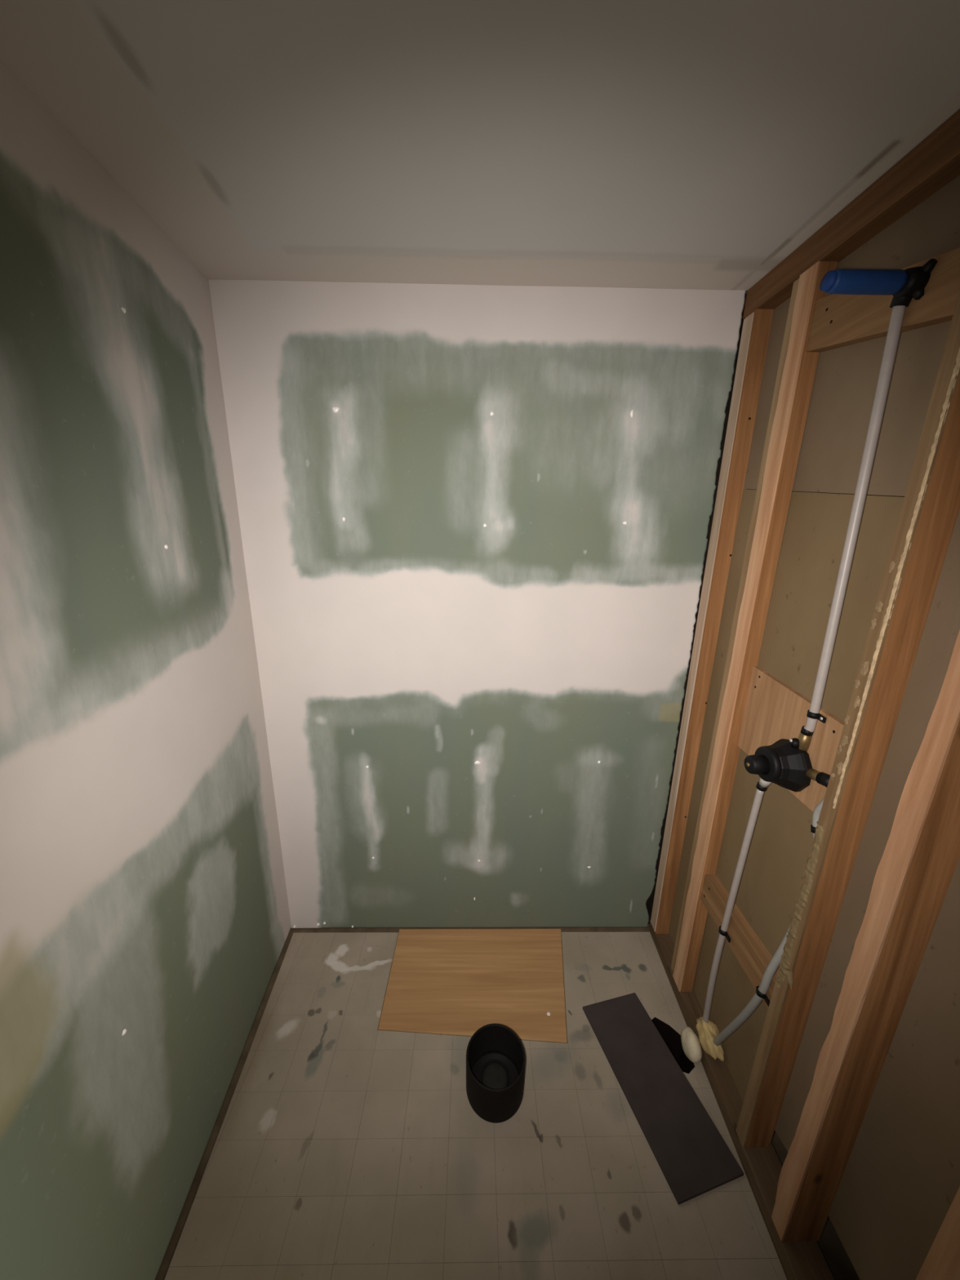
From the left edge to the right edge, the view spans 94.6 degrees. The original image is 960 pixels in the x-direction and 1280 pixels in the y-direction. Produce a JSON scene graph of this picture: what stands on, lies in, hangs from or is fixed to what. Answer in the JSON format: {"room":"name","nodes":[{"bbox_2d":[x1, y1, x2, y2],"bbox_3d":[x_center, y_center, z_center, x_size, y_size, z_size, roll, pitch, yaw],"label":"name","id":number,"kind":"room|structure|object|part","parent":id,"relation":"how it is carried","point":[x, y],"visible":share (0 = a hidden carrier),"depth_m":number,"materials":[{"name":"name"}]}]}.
{"room":"building under construction","nodes":[
{"label":"building under construction","id":0,"kind":"room"},
{"bbox_2d":[0,58,291,1279],"bbox_3d":[-0.632,0.299,0.455,0.039,2.068,1.961,0,14,-5],"label":"wall","id":1,"kind":"structure","parent":0,"point":[145,926],"depth_m":0.79,"materials":[{"name":"green paint"}]},
{"bbox_2d":[208,280,746,928],"bbox_3d":[-0.022,0.071,1.413,1.430,2.076,0.021,0,14,-1],"label":"wall","id":2,"kind":"structure","parent":0,"point":[473,520],"depth_m":1.34,"materials":[{"name":"green paint"}]},
{"bbox_2d":[0,0,959,291],"bbox_3d":[0.010,-0.701,0.214,1.445,0.014,1.954,0,14,-1],"label":"ceiling","id":3,"kind":"structure","parent":0,"point":[692,144],"depth_m":0.69,"materials":[{"name":"white paint"}]},
{"bbox_2d":[155,924,859,1279],"bbox_3d":[0.012,1.379,0.762,1.660,0.140,2.010,0,14,-1],"label":"floor","id":4,"kind":"structure","parent":0,"point":[340,1146],"depth_m":1.05,"materials":[{"name":"grey concrete"}]},
{"bbox_2d":[377,928,567,1043],"bbox_3d":[0.000,1.128,1.473,0.613,0.005,0.379,0,14,-1],"label":"plywood patch","id":5,"kind":"object","parent":4,"relation":"on","point":[460,982],"visible":1,"depth_m":1.46,"materials":[{"name":"brown wood"}]},
{"bbox_2d":[466,1023,525,1123],"bbox_3d":[0.041,1.145,1.177,0.156,0.112,0.156,0,14,-1],"label":"bucket","id":6,"kind":"object","parent":4,"relation":"on","point":[495,1058],"visible":1,"depth_m":1.19,"materials":[{"name":"black plastic"}]},
{"bbox_2d":[582,992,743,1204],"bbox_3d":[0.467,1.196,1.207,0.185,0.008,0.433,-3,15,-15],"label":"board","id":7,"kind":"object","parent":4,"relation":"on","point":[694,1158],"visible":1,"depth_m":1.16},
{"bbox_2d":[680,1026,702,1063],"bbox_3d":[0.601,1.154,1.262,0.042,0.065,0.078,0,14,-1],"label":"dome","id":8,"kind":"object","parent":4,"relation":"on","point":[691,1044],"visible":1,"depth_m":1.25,"materials":[{"name":"beige plastic"}]},
{"bbox_2d":[645,109,959,1279],"bbox_3d":[0.752,0.310,0.506,0.326,2.074,2.010,0,14,-1],"label":"wall","id":9,"kind":"structure","parent":0,"point":[863,1012],"depth_m":0.87,"materials":[{"name":"brown wood"}]},
{"bbox_2d":[695,1016,724,1062],"bbox_3d":[0.651,1.126,1.252,0.063,0.066,0.113,0,14,-1],"label":"lump","id":10,"kind":"object","parent":9,"relation":"on","point":[707,1032],"visible":0.91,"depth_m":1.24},
{"bbox_2d":[718,925,730,942],"bbox_3d":[0.642,0.773,1.164,0.014,0.014,0.039,0,14,-1],"label":"clip","id":11,"kind":"object","parent":9,"relation":"attached to","point":[722,932],"visible":1,"depth_m":1.16,"materials":[{"name":"black plastic"}]},
{"bbox_2d":[702,788,764,1022],"bbox_3d":[0.651,0.739,1.162,0.025,0.814,0.054,-2,14,-12],"label":"pipe","id":12,"kind":"object","parent":9,"relation":"attached to","point":[759,794],"visible":0.96,"depth_m":1.13,"materials":[{"name":"white plastic"}]},
{"bbox_3d":[0.651,1.305,0.720,0.077,0.038,1.952,1,14,1],"label":"plate","id":13,"kind":"part","parent":9,"relation":"part of","materials":[{"name":"brown wood"}]},
{"bbox_2d":[755,986,769,1007],"bbox_3d":[0.640,0.807,1.003,0.014,0.016,0.041,0,14,-1],"label":"clip","id":14,"kind":"object","parent":9,"relation":"attached to","point":[758,993],"visible":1,"depth_m":1.00,"materials":[{"name":"black plastic"}]},
{"bbox_2d":[712,797,824,1045],"bbox_3d":[0.667,0.712,1.050,0.064,0.891,0.167,0,14,-1],"label":"pipe","id":15,"kind":"object","parent":9,"relation":"attached to","point":[775,962],"visible":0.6,"depth_m":1.00,"materials":[{"name":"grey plastic"}]},
{"bbox_2d":[744,725,830,791],"bbox_3d":[0.647,0.277,0.952,0.116,0.192,0.168,0,14,-1],"label":"shower valve","id":16,"kind":"object","parent":9,"relation":"attached to","point":[786,763],"visible":0.99,"depth_m":0.94,"materials":[{"name":"black plastic"}]},
{"bbox_3d":[0.610,0.275,0.976,0.035,0.042,0.042,0,14,-1],"label":"stem","id":17,"kind":"part","parent":16,"relation":"part of","materials":[{"name":"black plastic"}]},
{"bbox_2d":[806,709,826,723],"bbox_3d":[0.689,0.157,0.910,0.015,0.013,0.039,0,14,-1],"label":"clip","id":18,"kind":"object","parent":9,"relation":"attached to","point":[820,717],"visible":1,"depth_m":0.91,"materials":[{"name":"black plastic"}]},
{"bbox_3d":[0.774,-0.654,0.233,0.093,0.066,1.949,0,14,-2],"label":"plate","id":19,"kind":"part","parent":9,"relation":"part of","materials":[{"name":"brown wood"}]},
{"bbox_2d":[804,305,906,732],"bbox_3d":[0.698,-0.188,0.835,0.023,0.791,0.022,0,14,-1],"label":"pipe","id":20,"kind":"object","parent":9,"relation":"attached to","point":[898,312],"visible":1,"depth_m":0.81,"materials":[{"name":"white plastic"}]},
{"bbox_2d":[819,258,937,307],"bbox_3d":[0.644,-0.581,0.723,0.157,0.054,0.055,0,14,-1],"label":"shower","id":21,"kind":"object","parent":9,"relation":"attached to","point":[907,284],"visible":1,"depth_m":0.71,"materials":[{"name":"blue plastic"}]},
{"bbox_2d":[889,296,911,307],"bbox_3d":[0.707,-0.576,0.736,0.029,0.039,0.035,0,14,-1],"label":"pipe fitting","id":22,"kind":"object","parent":21,"relation":"attached to","point":[896,300],"depth_m":0.73,"materials":[{"name":"black plastic"}]}
]}

